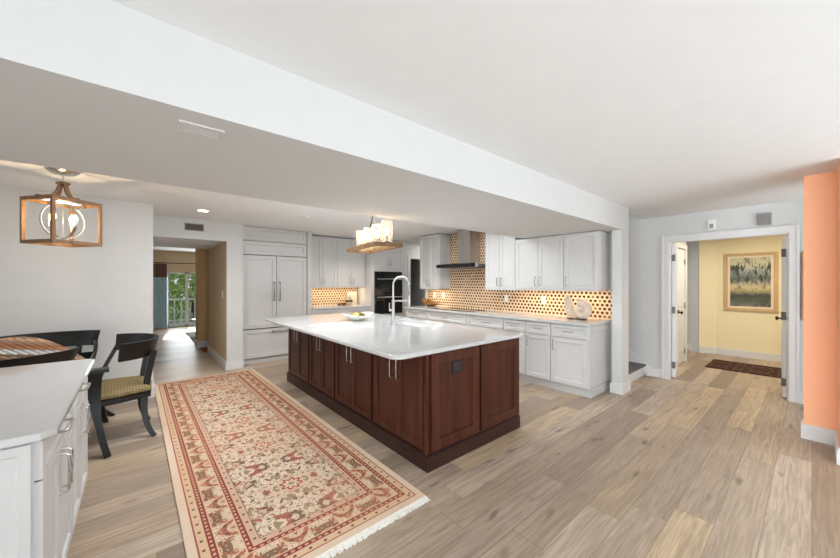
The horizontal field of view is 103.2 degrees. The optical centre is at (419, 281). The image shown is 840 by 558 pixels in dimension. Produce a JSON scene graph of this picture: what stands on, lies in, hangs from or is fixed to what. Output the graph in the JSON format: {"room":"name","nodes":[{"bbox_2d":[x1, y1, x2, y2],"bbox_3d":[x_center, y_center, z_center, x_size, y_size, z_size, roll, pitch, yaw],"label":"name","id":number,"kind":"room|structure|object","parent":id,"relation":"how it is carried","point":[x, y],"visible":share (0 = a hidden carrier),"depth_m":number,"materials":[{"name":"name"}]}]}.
{"room":"kitchen","nodes":[
{"label":"kitchen","id":0,"kind":"room"},
{"bbox_2d":[0,186,152,386],"bbox_3d":[-4.987,0.235,2.901,4.155,2.440,0.100,0,0,-40],"label":"wall","id":1,"kind":"structure","parent":0,"point":[108,288],"depth_m":3.79,"materials":[{"name":"paint"}]},
{"bbox_2d":[88,378,154,403],"bbox_3d":[-5.852,1.387,3.932,4.172,0.135,2.828,0,0,-40],"label":"baseboard","id":2,"kind":"structure","parent":1,"relation":"attached to","point":[153,387],"depth_m":4.19,"materials":[{"name":"white wood"}]},
{"bbox_2d":[153,250,194,328],"bbox_3d":[-7.664,0.235,10.875,5.600,2.440,0.100,0,0,-40],"label":"wall","id":3,"kind":"structure","parent":0,"point":[171,257],"depth_m":10.68,"materials":[{"name":"beige paint"}]},
{"bbox_2d":[153,262,194,263],"bbox_3d":[-7.312,-0.595,10.970,2.540,0.060,0.210,0,0,-40],"label":"curtain rod","id":4,"kind":"object","parent":3,"relation":"attached to","point":[153,262],"visible":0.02,"depth_m":10.52,"materials":[{"name":"brown metal"}]},
{"bbox_2d":[153,263,166,328],"bbox_3d":[-8.008,0.430,10.260,0.360,1.990,0.078,0,0,-40],"label":"window curtain","id":5,"kind":"object","parent":4,"relation":"hanging from","point":[159,270],"visible":0.96,"depth_m":10.25,"materials":[{"name":"fabric"}]},
{"bbox_2d":[167,272,194,327],"bbox_3d":[-7.256,0.565,11.221,2.030,1.780,0.060,0,0,-40],"label":"glass door","id":6,"kind":"structure","parent":3,"relation":"in","point":[185,273],"depth_m":10.85,"materials":[{"name":"clear glass"}]},
{"bbox_2d":[153,246,194,251],"bbox_3d":[-6.078,-1.035,9.008,5.600,0.100,5.200,0,0,-40],"label":"ceiling","id":7,"kind":"structure","parent":0,"point":[154,247],"depth_m":10.09,"materials":[{"name":"paint"}]},
{"bbox_2d":[169,322,194,325],"bbox_3d":[-7.763,1.540,11.841,5.500,0.130,1.500,0,0,-40],"label":"floor","id":8,"kind":"structure","parent":0,"point":[189,323],"depth_m":11.56,"materials":[{"name":"stone"}]},
{"bbox_2d":[169,298,194,323],"bbox_3d":[-8.054,1.030,12.184,5.300,0.890,0.060,0,0,-40],"label":"balcony railing","id":9,"kind":"object","parent":8,"relation":"on","point":[181,299],"visible":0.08,"depth_m":11.82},
{"bbox_2d":[153,237,222,248],"bbox_3d":[-4.235,-0.715,5.954,1.145,0.060,1.840,0,0,-40],"label":"ceiling","id":10,"kind":"structure","parent":0,"point":[157,241],"depth_m":5.92,"materials":[{"name":"paint"}]},
{"bbox_2d":[153,215,242,361],"bbox_3d":[-3.506,0.235,5.308,1.220,2.440,0.090,0,0,-40],"label":"wall","id":11,"kind":"structure","parent":0,"point":[163,226],"depth_m":5.54,"materials":[{"name":"paint"}]},
{"bbox_2d":[184,223,203,231],"bbox_3d":[-3.536,-0.859,5.218,0.256,0.117,0.008,0,0,-40],"label":"air vent","id":12,"kind":"object","parent":11,"relation":"in","point":[187,226],"visible":1,"depth_m":5.21,"materials":[{"name":"black plastic"}]},
{"bbox_2d":[243,226,306,244],"bbox_3d":[-2.850,-0.859,6.390,1.150,0.247,0.610,0,0,-40],"label":"upper cabinet","id":13,"kind":"object","parent":11,"relation":"attached to","point":[250,233],"visible":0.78,"depth_m":6.13,"materials":[{"name":"paint"}]},
{"bbox_2d":[195,249,208,341],"bbox_3d":[-4.851,0.235,7.741,0.570,2.440,0.420,0,0,-40],"label":"wall","id":14,"kind":"structure","parent":0,"point":[201,255],"depth_m":7.46,"materials":[{"name":"paint"}]},
{"bbox_2d":[194,339,208,347],"bbox_3d":[-4.852,1.390,7.728,0.588,0.130,0.438,0,0,-40],"label":"baseboard","id":15,"kind":"structure","parent":14,"relation":"attached to","point":[197,344],"depth_m":7.45,"materials":[{"name":"white wood"}]},
{"bbox_2d":[209,242,225,360],"bbox_3d":[-3.793,0.385,6.265,0.068,2.140,1.739,0,0,-40],"label":"wall","id":16,"kind":"structure","parent":0,"point":[217,254],"depth_m":6.15,"materials":[{"name":"beige paint"}]},
{"bbox_2d":[208,346,243,369],"bbox_3d":[-3.699,1.387,6.280,0.268,0.135,1.858,0,0,-40],"label":"baseboard","id":17,"kind":"structure","parent":16,"relation":"attached to","point":[236,364],"depth_m":5.64,"materials":[{"name":"white wood"}]},
{"bbox_2d":[405,242,419,316],"bbox_3d":[0.011,0.235,8.512,1.080,2.440,0.100,0,0,-40],"label":"wall","id":18,"kind":"structure","parent":0,"point":[411,248],"depth_m":8.20,"materials":[{"name":"paint"}]},
{"bbox_2d":[407,255,419,306],"bbox_3d":[0.050,0.400,8.467,0.940,2.110,0.020,0,0,-40],"label":"trim","id":19,"kind":"structure","parent":18,"relation":"attached to","point":[409,257],"depth_m":8.19,"materials":[{"name":"white wood"}]},
{"bbox_2d":[0,0,839,242],"bbox_3d":[0.929,-1.035,2.922,13.200,0.100,12.250,0,0,-40],"label":"ceiling","id":20,"kind":"structure","parent":0,"point":[649,108],"depth_m":1.66,"materials":[{"name":"paint"}]},
{"bbox_2d":[20,167,101,246],"bbox_3d":[-3.085,-0.652,2.877,0.354,0.664,0.354,0,0,12],"label":"lantern pendant","id":21,"kind":"object","parent":20,"relation":"hanging from","point":[50,200],"visible":0.99,"depth_m":2.85,"materials":[{"name":"brown wood"}]},
{"bbox_2d":[69,215,73,232],"bbox_3d":[-3.102,-0.519,2.964,0.032,0.159,0.032,0,0,-40],"label":"candle","id":22,"kind":"object","parent":21,"relation":"on","point":[70,218],"depth_m":2.96,"materials":[{"name":"plastic"}]},
{"bbox_2d":[196,209,209,211],"bbox_3d":[-2.983,-0.980,4.577,0.170,0.010,0.170,0,0,-40],"label":"recessed light","id":23,"kind":"object","parent":20,"relation":"in","point":[199,210],"visible":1,"depth_m":4.55,"materials":[{"name":"white plastic"}]},
{"bbox_2d":[0,0,628,238],"bbox_3d":[-1.067,-0.832,2.052,9.030,0.306,1.330,0,0,-40],"label":"ceiling beam","id":24,"kind":"structure","parent":20,"relation":"attached to","point":[100,87],"depth_m":1.66,"materials":[{"name":"paint"}]},
{"bbox_2d":[177,119,224,139],"bbox_3d":[-0.977,-0.675,1.486,0.168,0.007,0.110,0,0,-40],"label":"ceiling vent","id":25,"kind":"object","parent":24,"relation":"attached to","point":[184,126],"visible":1,"depth_m":1.48,"materials":[{"name":"white metal"}]},
{"bbox_2d":[347,216,402,252],"bbox_3d":[-0.539,-0.674,3.793,0.330,0.619,0.915,0,0,-30],"label":"linear chandelier","id":26,"kind":"object","parent":20,"relation":"hanging from","point":[379,246],"visible":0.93,"depth_m":3.67,"materials":[{"name":"brown wood"}]},
{"bbox_2d":[384,227,388,241],"bbox_3d":[-0.341,-0.491,3.446,0.059,0.172,0.060,0,0,-40],"label":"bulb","id":27,"kind":"object","parent":26,"relation":"attached to","point":[386,230],"depth_m":3.43,"materials":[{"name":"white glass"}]},
{"bbox_2d":[67,326,839,557],"bbox_3d":[-0.791,1.495,5.101,13.400,0.080,17.800,0,0,-40],"label":"floor","id":28,"kind":"structure","parent":0,"point":[701,462],"depth_m":2.43,"materials":[{"name":"brown wood"}]},
{"bbox_2d":[0,347,78,367],"bbox_3d":[-3.064,1.005,2.463,0.486,0.930,1.020,0,0,25],"label":"dining chair","id":29,"kind":"object","parent":28,"relation":"on","point":[66,355],"visible":0.08,"depth_m":2.48,"materials":[{"name":"black paint"}]},
{"bbox_2d":[0,376,90,557],"bbox_3d":[-2.185,1.012,1.474,0.978,0.885,1.463,0,0,-40],"label":"base cabinet","id":30,"kind":"object","parent":28,"relation":"on","point":[42,483],"visible":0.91,"depth_m":1.26,"materials":[{"name":"paint"}]},
{"bbox_2d":[0,359,94,448],"bbox_3d":[-2.198,0.555,1.471,0.994,0.030,1.524,0,0,-40],"label":"countertop","id":31,"kind":"structure","parent":30,"relation":"on","point":[36,400],"depth_m":1.56,"materials":[{"name":"white stone"}]},
{"bbox_2d":[0,330,114,416],"bbox_3d":[-3.810,1.005,3.419,1.020,0.930,0.486,0,0,-40],"label":"dining chair","id":32,"kind":"object","parent":28,"relation":"on","point":[79,338],"visible":0.26,"depth_m":3.64,"materials":[{"name":"black paint"}]},
{"bbox_2d":[77,352,93,358],"bbox_3d":[-3.833,1.085,2.747,1.615,0.740,0.450,0,0,-40],"label":"dining table","id":33,"kind":"object","parent":28,"relation":"on","point":[87,355],"visible":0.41,"depth_m":3.28,"materials":[{"name":"black wood"}]},
{"bbox_2d":[0,337,84,359],"bbox_3d":[-3.009,0.678,2.443,0.172,0.553,0.860,0,0,24],"label":"tablecloth","id":34,"kind":"object","parent":33,"relation":"on","point":[12,347],"visible":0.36,"depth_m":2.47,"materials":[{"name":"fabric"}]},
{"bbox_2d":[88,333,158,458],"bbox_3d":[-2.841,1.005,3.201,0.525,0.930,1.022,0,0,-44],"label":"dining chair","id":35,"kind":"object","parent":28,"relation":"on","point":[131,346],"visible":0.99,"depth_m":3.06,"materials":[{"name":"black paint"}]},
{"bbox_2d":[101,375,151,400],"bbox_3d":[-2.848,0.994,3.197,0.432,0.073,0.632,0,0,-44],"label":"cushion","id":36,"kind":"object","parent":35,"relation":"on","point":[115,389],"depth_m":3.08,"materials":[{"name":"yellow fabric"}]},
{"bbox_2d":[185,332,194,340],"bbox_3d":[-5.211,1.448,9.416,2.150,0.011,2.100,0,0,-40],"label":"area rug","id":37,"kind":"object","parent":28,"relation":"on","point":[191,335],"visible":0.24,"depth_m":9.15,"materials":[{"name":"grey fabric"}]},
{"bbox_2d":[200,347,207,351],"bbox_3d":[-4.388,1.450,7.327,0.695,0.009,0.590,0,0,-40],"label":"rug","id":38,"kind":"object","parent":28,"relation":"on","point":[204,349],"visible":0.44,"depth_m":7.13,"materials":[{"name":"fabric"}]},
{"bbox_2d":[243,240,306,364],"bbox_3d":[-2.831,0.362,6.367,1.150,2.185,0.670,0,0,-40],"label":"refrigerator","id":39,"kind":"object","parent":28,"relation":"on","point":[274,274],"visible":0.77,"depth_m":6.09,"materials":[{"name":"paint"}]},
{"bbox_2d":[155,369,430,557],"bbox_3d":[-1.852,1.449,3.470,1.294,0.010,4.418,0,0,-41],"label":"runner rug","id":40,"kind":"object","parent":28,"relation":"on","point":[255,472],"visible":0.98,"depth_m":2.46,"materials":[{"name":"fabric"}]},
{"bbox_2d":[307,232,311,314],"bbox_3d":[-2.374,0.236,6.794,0.084,2.437,0.610,0,0,-40],"label":"end panel","id":41,"kind":"object","parent":28,"relation":"on","point":[309,234],"visible":0.21,"depth_m":6.56,"materials":[{"name":"paint"}]},
{"bbox_2d":[312,308,342,314],"bbox_3d":[-2.067,1.002,7.028,0.678,0.905,0.645,0,0,-40],"label":"base cabinet","id":42,"kind":"object","parent":28,"relation":"on","point":[338,310],"visible":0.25,"depth_m":6.80,"materials":[{"name":"paint"}]},
{"bbox_2d":[312,304,371,309],"bbox_3d":[-1.808,0.532,7.257,1.369,0.035,0.632,0,0,-40],"label":"countertop","id":43,"kind":"structure","parent":42,"relation":"on","point":[318,307],"depth_m":7.06,"materials":[{"name":"white stone"}]},
{"bbox_2d":[345,294,352,304],"bbox_3d":[-1.592,0.390,7.465,0.168,0.250,0.168,0,0,-40],"label":"ceramic jar","id":44,"kind":"object","parent":43,"relation":"on","point":[348,300],"visible":0.97,"depth_m":7.42,"materials":[{"name":"ceramic"}]},
{"bbox_2d":[347,291,356,303],"bbox_3d":[-1.586,0.368,7.805,0.250,0.290,0.038,0,0,-40],"label":"cutting board","id":45,"kind":"object","parent":43,"relation":"on","point":[353,294],"visible":0.76,"depth_m":7.82,"materials":[{"name":"beige wood"}]},
{"bbox_2d":[343,307,370,312],"bbox_3d":[-1.545,1.002,7.472,0.689,0.905,0.645,0,0,-40],"label":"base cabinet","id":46,"kind":"object","parent":28,"relation":"on","point":[355,309],"visible":0.21,"depth_m":7.25,"materials":[{"name":"paint"}]},
{"bbox_2d":[358,239,404,316],"bbox_3d":[-0.912,0.240,8.012,0.965,2.430,0.648,0,0,-40],"label":"tall cabinet","id":47,"kind":"object","parent":28,"relation":"on","point":[393,260],"visible":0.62,"depth_m":7.74,"materials":[{"name":"paint"}]},
{"bbox_2d":[374,271,402,313],"bbox_3d":[-0.876,0.247,7.970,0.775,0.975,0.598,0,0,-40],"label":"wall oven","id":48,"kind":"object","parent":47,"relation":"in","point":[383,281],"visible":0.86,"depth_m":7.73,"materials":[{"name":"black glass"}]},
{"bbox_2d":[287,328,519,472],"bbox_3d":[-0.493,1.002,4.111,1.278,0.905,3.126,0,0,-40],"label":"kitchen island","id":49,"kind":"object","parent":28,"relation":"on","point":[433,410],"visible":0.7,"depth_m":2.97,"materials":[{"name":"brown wood"}]},
{"bbox_2d":[265,312,522,359],"bbox_3d":[-0.579,0.532,4.041,1.620,0.035,3.180,0,0,-40],"label":"island countertop","id":50,"kind":"structure","parent":49,"relation":"on","point":[375,334],"depth_m":3.27,"materials":[{"name":"white stone"}]},
{"bbox_2d":[342,312,372,320],"bbox_3d":[-0.842,0.464,4.481,0.410,0.098,0.410,0,0,-40],"label":"fruit bowl","id":51,"kind":"object","parent":50,"relation":"on","point":[368,314],"visible":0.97,"depth_m":4.36,"materials":[{"name":"white ceramic"}]},
{"bbox_2d":[389,276,410,324],"bbox_3d":[-0.243,0.220,4.050,0.268,0.590,0.058,0,0,1],"label":"kitchen faucet","id":52,"kind":"object","parent":50,"relation":"on","point":[404,277],"visible":1,"depth_m":4.04,"materials":[{"name":"metal"}]},
{"bbox_2d":[395,322,430,326],"bbox_3d":[-0.105,0.680,4.221,0.415,0.259,0.820,0,0,-40],"label":"sink basin","id":53,"kind":"object","parent":50,"relation":"in","point":[405,323],"visible":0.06,"depth_m":4.50,"materials":[{"name":"white ceramic"}]},
{"bbox_2d":[451,359,461,373],"bbox_3d":[0.306,0.698,2.761,0.127,0.115,0.008,0,0,-40],"label":"outlet","id":54,"kind":"object","parent":49,"relation":"attached to","point":[456,364],"depth_m":2.75,"materials":[{"name":"grey plastic"}]},
{"bbox_2d":[453,361,460,371],"bbox_3d":[0.310,0.698,2.757,0.093,0.075,0.004,0,0,-40],"label":"socket","id":55,"kind":"object","parent":49,"relation":"attached to","point":[456,364],"depth_m":2.75,"materials":[{"name":"black plastic"}]},
{"bbox_2d":[406,309,426,319],"bbox_3d":[0.170,1.002,6.882,0.727,0.905,0.669,0,0,-40],"label":"base cabinet","id":56,"kind":"object","parent":28,"relation":"on","point":[410,313],"visible":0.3,"depth_m":6.66,"materials":[{"name":"paint"}]},
{"bbox_2d":[427,311,466,324],"bbox_3d":[0.711,1.002,6.246,0.727,0.905,0.999,0,0,-40],"label":"base cabinet","id":57,"kind":"object","parent":28,"relation":"on","point":[453,318],"visible":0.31,"depth_m":6.00,"materials":[{"name":"paint"}]},
{"bbox_2d":[404,305,611,326],"bbox_3d":[1.143,0.532,5.738,0.703,0.035,3.735,0,0,-40],"label":"countertop","id":58,"kind":"structure","parent":57,"relation":"on","point":[589,322],"depth_m":4.97,"materials":[{"name":"white stone"}]},
{"bbox_2d":[422,299,437,306],"bbox_3d":[0.217,0.435,7.034,0.340,0.159,0.338,0,0,-40],"label":"dish","id":59,"kind":"object","parent":58,"relation":"on","point":[427,302],"visible":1,"depth_m":7.10,"materials":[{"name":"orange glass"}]},
{"bbox_2d":[434,307,482,311],"bbox_3d":[0.735,0.511,6.247,0.490,0.007,0.870,0,0,-40],"label":"cooktop","id":60,"kind":"object","parent":58,"relation":"in","point":[446,308],"visible":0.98,"depth_m":6.15,"materials":[{"name":"black glass"}]},
{"bbox_2d":[565,295,591,319],"bbox_3d":[2.175,0.349,4.598,0.358,0.332,0.146,0,0,42],"label":"shell sculpture","id":61,"kind":"object","parent":58,"relation":"on","point":[583,310],"visible":1,"depth_m":4.55,"materials":[{"name":"ceramic"}]},
{"bbox_2d":[467,315,470,325],"bbox_3d":[1.075,1.002,5.847,0.689,0.905,0.079,0,0,-40],"label":"base cabinet","id":62,"kind":"object","parent":28,"relation":"on","point":[468,316],"visible":0.12,"depth_m":5.62,"materials":[{"name":"paint"}]},
{"bbox_2d":[470,315,503,329],"bbox_3d":[1.303,1.002,5.549,0.727,0.905,0.669,0,0,-40],"label":"base cabinet","id":63,"kind":"object","parent":28,"relation":"on","point":[477,321],"visible":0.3,"depth_m":5.31,"materials":[{"name":"paint"}]},
{"bbox_2d":[504,318,527,381],"bbox_3d":[1.643,1.002,5.149,0.727,0.905,0.379,0,0,-40],"label":"base cabinet","id":64,"kind":"object","parent":28,"relation":"on","point":[514,325],"visible":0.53,"depth_m":4.87,"materials":[{"name":"paint"}]},
{"bbox_2d":[526,320,552,388],"bbox_3d":[1.889,1.002,4.859,0.727,0.905,0.379,0,0,-40],"label":"base cabinet","id":65,"kind":"object","parent":28,"relation":"on","point":[538,334],"visible":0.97,"depth_m":4.65,"materials":[{"name":"paint"}]},
{"bbox_2d":[551,323,610,397],"bbox_3d":[2.175,1.002,4.523,0.727,0.905,0.501,0,0,-40],"label":"base cabinet","id":66,"kind":"object","parent":28,"relation":"on","point":[580,355],"visible":0.98,"depth_m":4.32,"materials":[{"name":"paint"}]},
{"bbox_2d":[629,350,650,381],"bbox_3d":[2.143,0.295,6.051,1.013,2.320,3.228,0,0,-40],"label":"staircase","id":67,"kind":"structure","parent":28,"relation":"on","point":[637,366],"depth_m":5.15,"materials":[{"name":"white wood"}]},
{"bbox_2d":[687,341,691,351],"bbox_3d":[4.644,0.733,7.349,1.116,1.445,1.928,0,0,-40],"label":"baseboard","id":68,"kind":"structure","parent":28,"relation":"on","point":[689,346],"depth_m":6.99,"materials":[{"name":"white wood"}]},
{"bbox_2d":[705,359,781,377],"bbox_3d":[5.611,1.450,5.482,0.850,0.009,1.290,0,0,-40],"label":"rug","id":69,"kind":"object","parent":28,"relation":"on","point":[768,371],"visible":0.56,"depth_m":5.56,"materials":[{"name":"brown fabric"}]},
{"bbox_2d":[428,232,611,380],"bbox_3d":[1.425,0.235,6.020,0.092,2.440,3.830,0,0,-40],"label":"wall","id":70,"kind":"structure","parent":0,"point":[467,289],"depth_m":5.91,"materials":[{"name":"tile"}]},
{"bbox_2d":[425,289,427,298],"bbox_3d":[0.145,0.320,7.438,0.052,0.390,0.050,0,0,-40],"label":"trim","id":71,"kind":"structure","parent":70,"relation":"attached to","point":[426,290],"depth_m":7.42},
{"bbox_2d":[420,234,449,288],"bbox_3d":[0.301,-0.410,6.982,0.375,1.120,0.586,0,0,-40],"label":"upper cabinet","id":72,"kind":"object","parent":70,"relation":"attached to","point":[434,249],"visible":1,"depth_m":6.82,"materials":[{"name":"paint"}]},
{"bbox_2d":[436,230,484,268],"bbox_3d":[0.825,-0.624,6.255,0.517,0.721,0.961,0,0,-40],"label":"range hood","id":73,"kind":"object","parent":70,"relation":"attached to","point":[468,241],"visible":0.81,"depth_m":6.20,"materials":[{"name":"metal"}]},
{"bbox_2d":[485,233,522,289],"bbox_3d":[1.438,-0.405,5.643,0.375,1.080,0.599,0,0,-40],"label":"upper cabinet","id":74,"kind":"object","parent":70,"relation":"attached to","point":[499,249],"visible":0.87,"depth_m":5.55,"materials":[{"name":"paint"}]},
{"bbox_2d":[515,235,563,290],"bbox_3d":[1.889,-0.274,5.112,0.375,0.798,0.794,0,0,-40],"label":"upper cabinet","id":75,"kind":"object","parent":70,"relation":"attached to","point":[539,262],"visible":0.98,"depth_m":4.98,"materials":[{"name":"paint"}]},
{"bbox_2d":[541,296,545,302],"bbox_3d":[1.966,0.281,5.305,0.009,0.118,0.075,0,0,-40],"label":"outlet plate","id":76,"kind":"object","parent":70,"relation":"attached to","point":[543,298],"visible":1,"depth_m":5.30,"materials":[{"name":"white plastic"}]},
{"bbox_2d":[564,231,609,291],"bbox_3d":[2.303,-0.274,4.625,0.375,0.798,0.482,0,0,-40],"label":"upper cabinet","id":77,"kind":"object","parent":70,"relation":"attached to","point":[586,254],"visible":1,"depth_m":4.50,"materials":[{"name":"paint"}]},
{"bbox_2d":[411,199,803,392],"bbox_3d":[3.620,-0.345,5.175,0.100,3.600,12.200,0,0,-40],"label":"wall","id":78,"kind":"structure","parent":0,"point":[645,235],"depth_m":5.11,"materials":[{"name":"paint"}]},
{"bbox_2d":[672,244,682,377],"bbox_3d":[4.017,0.434,5.246,0.189,2.018,0.596,0,0,40],"label":"door","id":79,"kind":"structure","parent":78,"relation":"in","point":[675,312],"depth_m":5.03,"materials":[{"name":"wood"}]},
{"bbox_2d":[707,219,715,229],"bbox_3d":[4.025,-0.790,4.597,0.032,0.140,0.085,0,0,-40],"label":"sensor","id":80,"kind":"object","parent":78,"relation":"attached to","point":[711,224],"visible":1,"depth_m":4.59,"materials":[{"name":"white plastic"}]},
{"bbox_2d":[647,367,803,403],"bbox_3d":[5.531,1.387,2.836,0.017,0.135,6.160,0,0,-40],"label":"baseboard","id":81,"kind":"structure","parent":78,"relation":"attached to","point":[655,372],"depth_m":5.07,"materials":[{"name":"white wood"}]},
{"bbox_2d":[661,224,799,403],"bbox_3d":[4.139,0.383,4.546,0.124,2.145,1.380,0,0,-40],"label":"trim","id":82,"kind":"structure","parent":78,"relation":"attached to","point":[792,232],"depth_m":4.14,"materials":[{"name":"white wood"}]},
{"bbox_2d":[757,212,771,225],"bbox_3d":[4.349,-0.795,4.205,0.046,0.150,0.127,0,0,-40],"label":"door chime","id":83,"kind":"object","parent":78,"relation":"attached to","point":[762,218],"visible":1,"depth_m":4.19,"materials":[{"name":"grey plastic"}]},
{"bbox_2d":[775,236,786,397],"bbox_3d":[4.774,0.434,4.361,0.596,2.018,0.180,0,0,-42],"label":"door","id":84,"kind":"structure","parent":78,"relation":"in","point":[783,317],"depth_m":4.17,"materials":[{"name":"wood"}]},
{"bbox_2d":[802,252,803,319],"bbox_3d":[4.726,0.048,3.770,0.035,0.815,0.526,0,0,-40],"label":"picture","id":85,"kind":"object","parent":78,"relation":"attached to","point":[802,252],"visible":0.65,"depth_m":3.95,"materials":[{"name":"brown wood"}]},
{"bbox_2d":[612,230,628,383],"bbox_3d":[2.655,0.388,4.450,0.250,2.134,0.155,0,0,-40],"label":"wall column","id":86,"kind":"structure","parent":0,"point":[620,238],"depth_m":4.37,"materials":[{"name":"paint"}]},
{"bbox_2d":[610,380,630,394],"bbox_3d":[2.668,1.387,4.435,0.290,0.135,0.155,0,0,-40],"label":"baseboard","id":87,"kind":"structure","parent":86,"relation":"attached to","point":[617,388],"depth_m":4.35,"materials":[{"name":"white wood"}]},
{"bbox_2d":[672,242,685,361],"bbox_3d":[3.638,0.235,6.437,1.560,2.440,2.100,0,0,-40],"label":"wall","id":88,"kind":"structure","parent":0,"point":[678,242],"depth_m":6.08,"materials":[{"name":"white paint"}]},
{"bbox_2d":[673,243,686,361],"bbox_3d":[4.552,0.390,5.824,0.920,2.130,0.018,0,0,-40],"label":"trim","id":89,"kind":"structure","parent":88,"relation":"attached to","point":[679,245],"depth_m":6.07,"materials":[{"name":"white wood"}]},
{"bbox_2d":[678,249,684,364],"bbox_3d":[4.535,0.429,5.853,0.761,2.028,0.180,0,0,-40],"label":"door","id":90,"kind":"structure","parent":88,"relation":"in","point":[681,261],"depth_m":5.92,"materials":[{"name":"wood"}]},
{"bbox_2d":[686,235,786,354],"bbox_3d":[6.137,0.235,6.592,0.210,2.440,5.100,0,0,-40],"label":"wall","id":91,"kind":"structure","parent":0,"point":[719,327],"depth_m":6.68,"materials":[{"name":"paint"}]},
{"bbox_2d":[699,346,781,361],"bbox_3d":[6.761,1.390,5.751,0.108,0.130,3.010,0,0,-40],"label":"baseboard","id":92,"kind":"structure","parent":91,"relation":"attached to","point":[711,350],"depth_m":6.44,"materials":[{"name":"white wood"}]},
{"bbox_2d":[724,252,777,312],"bbox_3d":[6.295,0.003,6.355,0.035,1.115,0.735,0,0,-40],"label":"landscape painting","id":93,"kind":"object","parent":91,"relation":"attached to","point":[750,279],"visible":1,"depth_m":6.34,"materials":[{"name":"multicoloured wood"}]},
{"bbox_2d":[804,161,839,443],"bbox_3d":[3.584,0.235,2.848,0.650,2.440,0.400,0,0,-40],"label":"wall","id":94,"kind":"structure","parent":0,"point":[821,191],"depth_m":3.02,"materials":[{"name":"paint"}]},
{"bbox_2d":[801,419,839,464],"bbox_3d":[3.512,1.387,2.933,0.650,0.135,0.213,0,0,-40],"label":"baseboard","id":95,"kind":"structure","parent":94,"relation":"attached to","point":[810,432],"depth_m":3.01,"materials":[{"name":"white wood"}]},
{"bbox_3d":[-2.159,0.235,7.449,3.605,2.440,0.090,0,0,-40],"label":"wall","id":96,"kind":"structure","parent":0,"visible":0},
{"bbox_2d":[312,287,356,305],"bbox_3d":[-2.018,0.309,7.503,1.360,0.412,0.012,0,0,-40],"label":"backsplash","id":97,"kind":"structure","parent":96,"relation":"attached to","point":[333,295],"depth_m":7.50,"materials":[{"name":"tile"}]},
{"bbox_2d":[312,235,336,287],"bbox_3d":[-2.154,-0.423,7.131,0.678,1.083,0.375,0,0,-40],"label":"upper cabinet","id":98,"kind":"object","parent":97,"relation":"attached to","point":[324,249],"visible":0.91,"depth_m":7.05,"materials":[{"name":"paint"}]},
{"bbox_2d":[337,238,364,286],"bbox_3d":[-1.633,-0.423,7.574,0.689,1.083,0.375,0,0,-40],"label":"upper cabinet","id":99,"kind":"object","parent":97,"relation":"attached to","point":[350,266],"visible":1,"depth_m":7.43,"materials":[{"name":"paint"}]},
{"label":"outside","id":100,"kind":"structure","parent":0,"visible":0},
{"bbox_2d":[169,300,193,322],"bbox_3d":[-15.063,1.905,25.453,50.000,0.100,31.700,0,0,-40],"label":"ground","id":101,"kind":"structure","parent":100,"point":[191,314],"depth_m":18.44,"materials":[{"name":"green plant"}]},
{"bbox_2d":[169,273,194,322],"bbox_3d":[-10.703,-0.168,14.012,2.692,4.210,2.693,0,0,-40],"label":"tree","id":102,"kind":"object","parent":101,"relation":"on","point":[173,288],"visible":0.2,"depth_m":13.90,"materials":[{"name":"green plant"}]},
{"bbox_2d":[170,273,194,311],"bbox_3d":[-13.938,-1.373,20.337,6.763,6.464,6.888,0,0,-40],"label":"tree","id":103,"kind":"object","parent":101,"relation":"on","point":[191,307],"visible":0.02,"depth_m":20.28,"materials":[{"name":"green plant"}]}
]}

